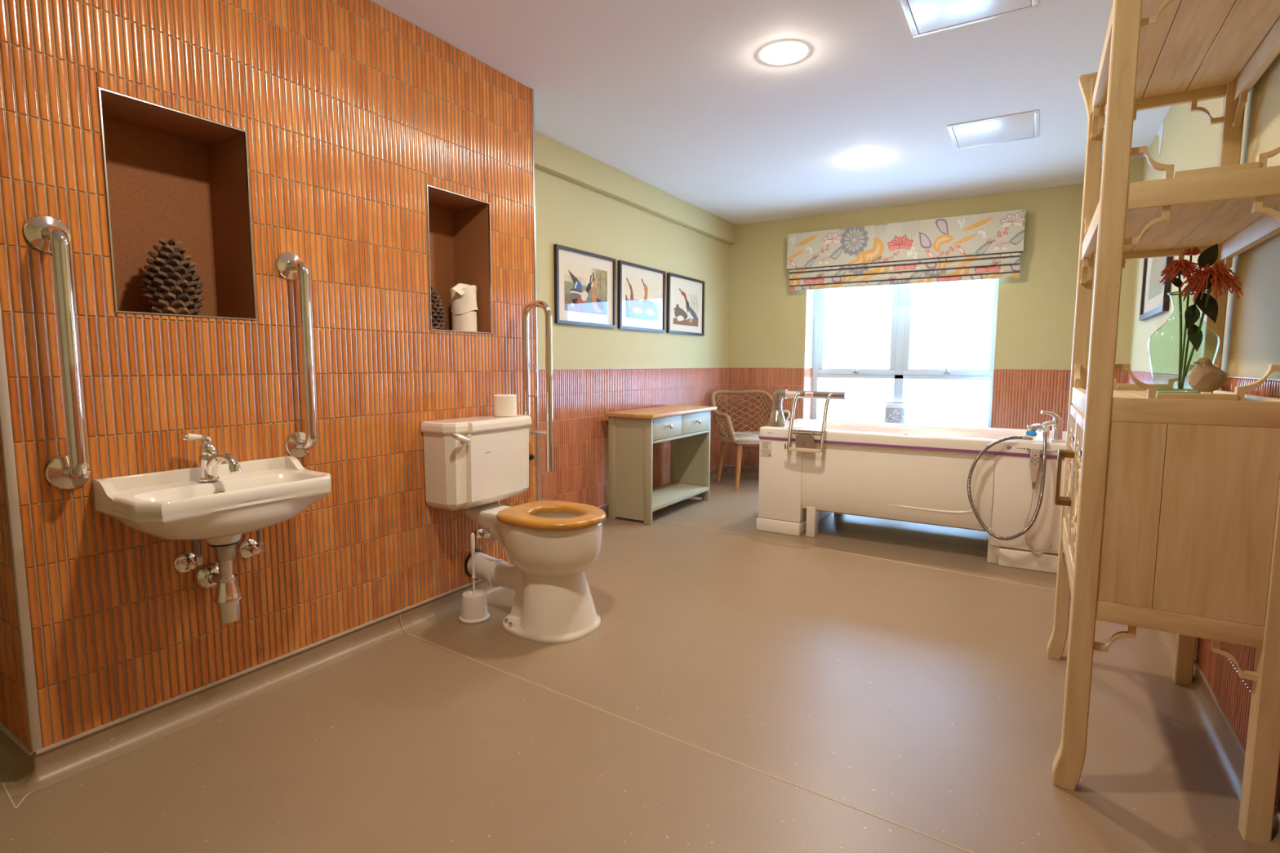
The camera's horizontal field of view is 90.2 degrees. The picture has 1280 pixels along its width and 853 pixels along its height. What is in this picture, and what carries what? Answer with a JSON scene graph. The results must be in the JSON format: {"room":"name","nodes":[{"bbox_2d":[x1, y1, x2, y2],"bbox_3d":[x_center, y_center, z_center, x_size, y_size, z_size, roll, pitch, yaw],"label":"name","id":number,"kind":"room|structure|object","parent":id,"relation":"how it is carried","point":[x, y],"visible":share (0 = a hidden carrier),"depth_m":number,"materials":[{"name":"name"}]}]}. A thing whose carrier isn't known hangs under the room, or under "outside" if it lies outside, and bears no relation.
{"room":"accessible bathroom","nodes":[
{"label":"accessible bathroom","id":0,"kind":"room"},
{"bbox_2d":[0,0,539,752],"bbox_3d":[-1.511,-0.385,2.656,1.119,2.400,1.980,4,7,31],"label":"wall","id":1,"kind":"structure","parent":0,"point":[348,138],"depth_m":2.04,"materials":[{"name":"orange tile"}]},
{"bbox_2d":[0,721,35,793],"bbox_3d":[-1.957,0.856,1.858,0.900,0.084,0.056,4,7,31],"label":"baseboard","id":2,"kind":"structure","parent":1,"relation":"attached to","point":[16,759],"depth_m":1.68,"materials":[{"name":"beige plastic"}]},
{"bbox_2d":[8,753,45,795],"bbox_3d":[-1.550,0.884,1.609,0.056,0.078,0.056,4,7,31],"label":"baseboard","id":3,"kind":"structure","parent":1,"relation":"attached to","point":[34,784],"depth_m":1.63,"materials":[{"name":"beige plastic"}]},
{"bbox_2d":[23,214,90,489],"bbox_3d":[-1.452,-0.180,1.612,0.094,0.698,0.092,4,7,31],"label":"grab bar","id":4,"kind":"object","parent":1,"relation":"attached to","point":[46,233],"visible":1,"depth_m":1.59,"materials":[{"name":"silver metal"}]},
{"bbox_2d":[139,237,204,315],"bbox_3d":[-1.421,-0.452,1.939,0.157,0.227,0.160,4,7,31],"label":"ornament","id":5,"kind":"object","parent":1,"relation":"in","point":[172,288],"visible":0.98,"depth_m":1.90,"materials":[{"name":"brown plant"}]},
{"bbox_2d":[173,539,202,572],"bbox_3d":[-1.338,0.358,1.887,0.060,0.160,0.066,4,7,31],"label":"supply valve","id":6,"kind":"object","parent":1,"relation":"attached to","point":[186,562],"visible":0.77,"depth_m":1.90,"materials":[{"name":"silver metal"}]},
{"bbox_2d":[93,455,331,545],"bbox_3d":[-1.204,0.237,1.869,0.295,0.218,0.530,4,7,31],"label":"basin","id":7,"kind":"object","parent":1,"relation":"attached to","point":[171,504],"visible":0.98,"depth_m":1.79,"materials":[{"name":"beige ceramic"}]},
{"bbox_2d":[181,433,241,481],"bbox_3d":[-1.248,0.089,1.883,0.157,0.142,0.076,0,6,-2],"label":"tap","id":8,"kind":"object","parent":7,"relation":"on","point":[210,460],"visible":1,"depth_m":1.87,"materials":[{"name":"silver metal"}]},
{"bbox_2d":[194,540,242,623],"bbox_3d":[-1.268,0.464,1.931,0.144,0.247,0.084,4,7,31],"label":"trap","id":9,"kind":"object","parent":1,"relation":"attached to","point":[220,575],"visible":0.94,"depth_m":1.90,"materials":[{"name":"silver metal"}]},
{"bbox_2d":[212,543,236,561],"bbox_3d":[-1.238,0.374,1.904,0.062,0.050,0.062,4,7,31],"label":"outlet","id":10,"kind":"object","parent":9,"relation":"attached to","point":[224,553],"depth_m":1.88,"materials":[{"name":"silver metal"}]},
{"bbox_2d":[238,529,264,558],"bbox_3d":[-1.242,0.326,2.041,0.060,0.201,0.060,4,7,31],"label":"supply valve","id":11,"kind":"object","parent":1,"relation":"attached to","point":[248,548],"visible":0.73,"depth_m":2.05,"materials":[{"name":"silver metal"}]},
{"bbox_2d":[35,578,510,789],"bbox_3d":[-1.019,0.798,2.468,0.056,0.085,1.970,4,7,31],"label":"baseboard","id":12,"kind":"structure","parent":1,"relation":"attached to","point":[62,761],"depth_m":2.02,"materials":[{"name":"beige plastic"}]},
{"bbox_2d":[275,252,316,457],"bbox_3d":[-1.130,-0.234,2.134,0.094,0.692,0.092,4,7,31],"label":"grab bar","id":13,"kind":"object","parent":1,"relation":"attached to","point":[290,266],"visible":1,"depth_m":2.11,"materials":[{"name":"silver metal"}]},
{"bbox_2d":[431,286,446,329],"bbox_3d":[-0.916,-0.511,2.765,0.143,0.185,0.146,4,7,31],"label":"ornament","id":14,"kind":"object","parent":1,"relation":"in","point":[437,319],"visible":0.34,"depth_m":2.74,"materials":[{"name":"brown plant"}]},
{"bbox_2d":[451,310,477,332],"bbox_3d":[-0.807,-0.483,2.936,0.112,0.098,0.112,4,7,31],"label":"toilet roll","id":15,"kind":"object","parent":1,"relation":"on","point":[467,322],"visible":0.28,"depth_m":2.89,"materials":[{"name":"beige paper"}]},
{"bbox_2d":[449,283,478,314],"bbox_3d":[-0.818,-0.580,2.902,0.119,0.144,0.176,4,7,31],"label":"toilet roll","id":16,"kind":"object","parent":15,"relation":"on","point":[463,296],"visible":0.99,"depth_m":2.88,"materials":[{"name":"beige paper"}]},
{"bbox_2d":[528,453,534,460],"bbox_3d":[-0.543,0.153,3.196,0.027,0.032,0.032,4,7,31],"label":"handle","id":17,"kind":"object","parent":1,"relation":"attached to","point":[531,456],"visible":0.91,"depth_m":3.19,"materials":[{"name":"black metal"}]},
{"bbox_2d":[521,300,553,471],"bbox_3d":[-0.507,-0.192,3.041,0.212,0.806,0.075,4,7,31],"label":"support rail","id":18,"kind":"object","parent":1,"relation":"attached to","point":[548,433],"visible":0.76,"depth_m":3.02,"materials":[{"name":"silver metal"}]},
{"bbox_2d":[458,589,489,623],"bbox_3d":[-0.705,0.760,2.714,0.128,0.111,0.128,4,7,31],"label":"pot","id":19,"kind":"object","parent":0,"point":[473,603],"depth_m":2.67,"materials":[{"name":"beige plastic"}]},
{"bbox_2d":[0,474,1251,852],"bbox_3d":[0.075,0.845,2.859,4.015,0.081,7.386,4,7,31],"label":"floor","id":20,"kind":"structure","parent":0,"point":[861,684],"depth_m":1.86,"materials":[{"name":"beige plastic"}]},
{"bbox_2d":[458,533,489,623],"bbox_3d":[-0.705,0.632,2.701,0.128,0.369,0.128,4,7,31],"label":"toilet brush","id":21,"kind":"object","parent":20,"relation":"on","point":[473,603],"visible":1,"depth_m":2.68,"materials":[{"name":"beige plastic"}]},
{"bbox_2d":[421,414,606,643],"bbox_3d":[-0.471,0.397,2.689,0.711,0.841,0.536,4,7,31],"label":"toilet","id":22,"kind":"object","parent":20,"relation":"on","point":[471,464],"visible":0.98,"depth_m":2.60,"materials":[{"name":"beige ceramic"}]},
{"bbox_2d":[493,394,516,417],"bbox_3d":[-0.613,-0.096,2.900,0.104,0.096,0.104,4,7,31],"label":"toilet roll","id":23,"kind":"object","parent":22,"relation":"on","point":[504,405],"visible":1,"depth_m":2.86,"materials":[{"name":"beige paper"}]},
{"bbox_2d":[604,404,716,524],"bbox_3d":[0.184,0.245,4.732,0.387,0.745,0.997,4,7,31],"label":"console table","id":24,"kind":"object","parent":20,"relation":"on","point":[633,434],"visible":1,"depth_m":4.42,"materials":[{"name":"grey wood"}]},
{"bbox_2d":[652,482,708,511],"bbox_3d":[0.166,0.517,4.758,0.344,0.030,0.871,4,7,31],"label":"shelf","id":25,"kind":"object","parent":24,"relation":"attached to","point":[671,493],"depth_m":4.84,"materials":[{"name":"beige paint"}]},
{"bbox_2d":[710,389,794,490],"bbox_3d":[0.988,0.103,5.728,0.658,0.842,0.611,-1,6,-14],"label":"woven armchair","id":26,"kind":"object","parent":20,"relation":"on","point":[740,439],"visible":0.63,"depth_m":5.80,"materials":[{"name":"beige wicker"}]},
{"bbox_2d":[756,418,1066,573],"bbox_3d":[1.734,0.353,3.988,1.818,0.685,0.808,4,7,31],"label":"bath","id":27,"kind":"object","parent":20,"relation":"on","point":[910,473],"visible":0.85,"depth_m":3.68,"materials":[{"name":"beige plastic"}]},
{"bbox_2d":[760,441,770,456],"bbox_3d":[0.808,0.142,4.091,0.067,0.091,0.001,4,7,31],"label":"print","id":28,"kind":"object","parent":27,"relation":"attached to","point":[765,446],"depth_m":4.09,"materials":[{"name":"grey paper"}]},
{"bbox_2d":[768,389,846,453],"bbox_3d":[1.004,-0.041,4.001,0.500,0.368,0.242,5,7,39],"label":"support rail","id":29,"kind":"object","parent":27,"relation":"attached to","point":[804,442],"visible":1,"depth_m":3.96,"materials":[{"name":"silver metal"}]},
{"bbox_2d":[759,418,1066,455],"bbox_3d":[1.739,0.232,3.985,1.810,0.428,0.780,4,7,31],"label":"tub","id":30,"kind":"object","parent":27,"relation":"in","point":[842,437],"depth_m":3.84,"materials":[{"name":"beige plastic"}]},
{"bbox_2d":[967,422,1049,540],"bbox_3d":[1.955,0.287,3.406,0.361,0.619,0.175,4,7,31],"label":"shower","id":31,"kind":"object","parent":27,"relation":"hanging from","point":[1033,428],"visible":1,"depth_m":3.35,"materials":[{"name":"silver metal"}]},
{"bbox_2d":[1023,449,1053,554],"bbox_3d":[2.073,0.395,3.301,0.136,0.540,0.038,4,7,31],"label":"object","id":32,"kind":"object","parent":27,"relation":"hanging from","point":[1035,455],"visible":0.96,"depth_m":3.30,"materials":[{"name":"beige plastic"}]},
{"bbox_2d":[1038,410,1063,441],"bbox_3d":[2.177,-0.005,3.387,0.131,0.161,0.060,2,6,20],"label":"mixer tap","id":33,"kind":"object","parent":27,"relation":"on","point":[1057,423],"visible":0.89,"depth_m":3.36,"materials":[{"name":"silver metal"}]},
{"bbox_2d":[1046,0,1279,844],"bbox_3d":[1.470,-0.127,1.825,0.434,2.063,0.895,4,7,31],"label":"shelving unit","id":34,"kind":"object","parent":20,"relation":"on","point":[1170,520],"visible":0.93,"depth_m":1.51,"materials":[{"name":"brown wood"}]},
{"bbox_2d":[1147,290,1220,393],"bbox_3d":[1.500,-0.227,1.764,0.154,0.286,0.154,4,7,31],"label":"glass vase","id":35,"kind":"object","parent":34,"relation":"on","point":[1205,291],"visible":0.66,"depth_m":1.75,"materials":[{"name":"green"}]},
{"bbox_2d":[1159,257,1199,389],"bbox_3d":[1.470,-0.281,1.752,0.083,0.356,0.082,5,7,38],"label":"flower","id":36,"kind":"object","parent":35,"relation":"in","point":[1184,267],"visible":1,"depth_m":1.74,"materials":[{"name":"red plant"}]},
{"bbox_2d":[1180,246,1200,382],"bbox_3d":[1.502,-0.297,1.756,0.039,0.388,0.036,-2,6,-19],"label":"flower","id":37,"kind":"object","parent":35,"relation":"in","point":[1195,251],"visible":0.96,"depth_m":1.75,"materials":[{"name":"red plant"}]},
{"bbox_2d":[1167,244,1218,389],"bbox_3d":[1.491,-0.294,1.721,0.102,0.390,0.071,-1,6,-8],"label":"leaf sprig","id":38,"kind":"object","parent":35,"relation":"in","point":[1210,255],"visible":0.83,"depth_m":1.73,"materials":[{"name":"green"}]},
{"bbox_2d":[1180,262,1243,389],"bbox_3d":[1.516,-0.266,1.708,0.123,0.336,0.121,4,7,31],"label":"flower","id":39,"kind":"object","parent":35,"relation":"in","point":[1219,274],"visible":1,"depth_m":1.69,"materials":[{"name":"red plant"}]},
{"bbox_2d":[1187,357,1227,393],"bbox_3d":[1.473,-0.126,1.657,0.077,0.107,0.075,4,7,31],"label":"bird ornament","id":40,"kind":"object","parent":34,"relation":"on","point":[1206,377],"visible":1,"depth_m":1.64,"materials":[{"name":"beige ceramic"}]},
{"bbox_2d":[534,167,729,506],"bbox_3d":[0.033,-0.609,4.972,0.108,2.400,3.609,4,7,31],"label":"wall","id":41,"kind":"structure","parent":0,"point":[597,371],"depth_m":4.50,"materials":[{"name":"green paint"}]},
{"bbox_2d":[553,244,616,328],"bbox_3d":[-0.348,-0.905,4.207,0.023,0.478,0.655,4,7,31],"label":"framed print","id":42,"kind":"object","parent":41,"relation":"attached to","point":[585,282],"visible":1,"depth_m":4.18,"materials":[{"name":"beige"}]},
{"bbox_2d":[534,130,736,244],"bbox_3d":[0.018,-1.698,4.699,0.070,0.178,3.307,4,7,31],"label":"ceiling beam","id":43,"kind":"structure","parent":41,"relation":"attached to","point":[553,157],"depth_m":4.42,"materials":[{"name":"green paint"}]},
{"bbox_2d":[617,260,666,332],"bbox_3d":[0.023,-0.964,4.807,0.023,0.478,0.655,4,7,31],"label":"framed print","id":44,"kind":"object","parent":41,"relation":"attached to","point":[642,290],"visible":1,"depth_m":4.78,"materials":[{"name":"beige paper"}]},
{"bbox_2d":[597,465,728,518],"bbox_3d":[0.014,0.559,4.920,0.056,0.084,3.309,4,7,31],"label":"baseboard","id":45,"kind":"structure","parent":41,"relation":"attached to","point":[713,473],"depth_m":6.04,"materials":[{"name":"beige plastic"}]},
{"bbox_2d":[666,272,704,335],"bbox_3d":[0.394,-1.022,5.407,0.023,0.478,0.648,4,7,31],"label":"framed print","id":46,"kind":"object","parent":41,"relation":"attached to","point":[685,295],"visible":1,"depth_m":5.39,"materials":[{"name":"beige"}]},
{"bbox_2d":[369,0,1171,224],"bbox_3d":[0.081,-1.633,2.615,4.015,0.100,7.386,4,7,31],"label":"ceiling","id":47,"kind":"structure","parent":0,"point":[680,98],"depth_m":3.10,"materials":[{"name":"white paint"}]},
{"bbox_2d":[760,42,806,64],"bbox_3d":[0.612,-1.582,2.721,0.188,0.020,0.188,4,7,31],"label":"recessed light","id":48,"kind":"object","parent":47,"relation":"in","point":[782,53],"visible":1,"depth_m":2.70,"materials":[{"name":"white plastic"}]},
{"bbox_2d":[768,47,797,62],"bbox_3d":[0.612,-1.580,2.721,0.119,0.017,0.119,4,7,31],"label":"diffuser","id":49,"kind":"object","parent":48,"relation":"attached to","point":[777,54],"depth_m":2.70,"materials":[{"name":"white"}]},
{"bbox_2d":[848,154,879,164],"bbox_3d":[1.441,-1.717,4.117,0.188,0.020,0.188,4,7,31],"label":"recessed light","id":50,"kind":"object","parent":47,"relation":"in","point":[862,158],"visible":1,"depth_m":4.09,"materials":[{"name":"white"}]},
{"bbox_2d":[853,156,873,164],"bbox_3d":[1.441,-1.716,4.117,0.119,0.017,0.119,4,7,31],"label":"diffuser","id":51,"kind":"object","parent":50,"relation":"attached to","point":[857,160],"depth_m":4.09,"materials":[{"name":"white plastic"}]},
{"bbox_2d":[899,0,1039,37],"bbox_3d":[1.173,-1.544,2.279,0.430,0.006,0.446,4,7,31],"label":"ceiling light panel","id":52,"kind":"object","parent":47,"relation":"attached to","point":[931,16],"visible":1,"depth_m":2.39,"materials":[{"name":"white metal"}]},
{"bbox_2d":[946,109,1039,150],"bbox_3d":[2.009,-1.674,3.621,0.435,0.006,0.460,4,7,31],"label":"ceiling light","id":53,"kind":"object","parent":47,"relation":"attached to","point":[1016,126],"visible":1,"depth_m":3.60,"materials":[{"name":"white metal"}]},
{"bbox_2d":[726,182,1084,467],"bbox_3d":[2.300,-0.659,5.535,3.177,2.400,0.348,4,7,31],"label":"wall","id":54,"kind":"structure","parent":0,"point":[1035,316],"depth_m":5.04,"materials":[{"name":"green paint"}]},
{"bbox_2d":[726,464,759,477],"bbox_3d":[2.049,0.500,5.574,2.832,0.084,0.056,4,7,31],"label":"baseboard","id":55,"kind":"structure","parent":54,"relation":"attached to","point":[744,471],"depth_m":6.22,"materials":[{"name":"beige plastic"}]},
{"bbox_2d":[804,278,999,427],"bbox_3d":[2.231,-0.726,5.550,1.523,1.590,0.334,4,7,31],"label":"window","id":56,"kind":"structure","parent":54,"relation":"in","point":[899,371],"depth_m":5.65,"materials":[{"name":"white plastic"}]},
{"bbox_2d":[883,402,906,423],"bbox_3d":[2.228,-0.085,5.575,0.190,0.247,0.190,4,7,31],"label":"glass jar","id":57,"kind":"object","parent":56,"relation":"on","point":[894,412],"visible":0.73,"depth_m":5.49,"materials":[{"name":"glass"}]},
{"bbox_2d":[786,208,1026,290],"bbox_3d":[2.128,-1.432,5.309,1.832,0.498,0.103,4,7,31],"label":"blind","id":58,"kind":"object","parent":54,"relation":"attached to","point":[984,246],"visible":1,"depth_m":5.21,"materials":[{"name":"fabric"}]},
{"bbox_2d":[1084,158,1143,389],"bbox_3d":[3.297,-0.551,4.469,0.356,2.400,0.548,4,7,31],"label":"wall pier","id":59,"kind":"object","parent":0,"point":[1135,175],"depth_m":4.20,"materials":[{"name":"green paint"}]},
{"bbox_2d":[1125,52,1279,813],"bbox_3d":[1.540,-0.253,1.394,0.108,2.400,6.620,4,7,31],"label":"wall","id":60,"kind":"structure","parent":0,"point":[1251,338],"depth_m":1.96,"materials":[{"name":"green paint"}]},
{"bbox_2d":[1138,256,1173,320],"bbox_3d":[2.692,-0.857,3.325,0.023,0.560,0.800,4,7,31],"label":"framed print","id":61,"kind":"object","parent":60,"relation":"attached to","point":[1154,299],"visible":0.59,"depth_m":3.35,"materials":[{"name":"beige"}]},
{"bbox_2d":[1155,123,1164,156],"bbox_3d":[2.897,-1.581,3.563,0.004,0.174,0.262,4,7,31],"label":"plaster patch","id":62,"kind":"object","parent":60,"relation":"attached to","point":[1160,131],"visible":1,"depth_m":3.50,"materials":[{"name":"white paint"}]},
{"bbox_2d":[1152,630,1279,852],"bbox_3d":[1.496,0.892,1.580,0.056,0.084,6.500,4,7,31],"label":"baseboard","id":63,"kind":"structure","parent":60,"relation":"attached to","point":[1226,753],"depth_m":1.82,"materials":[{"name":"beige plastic"}]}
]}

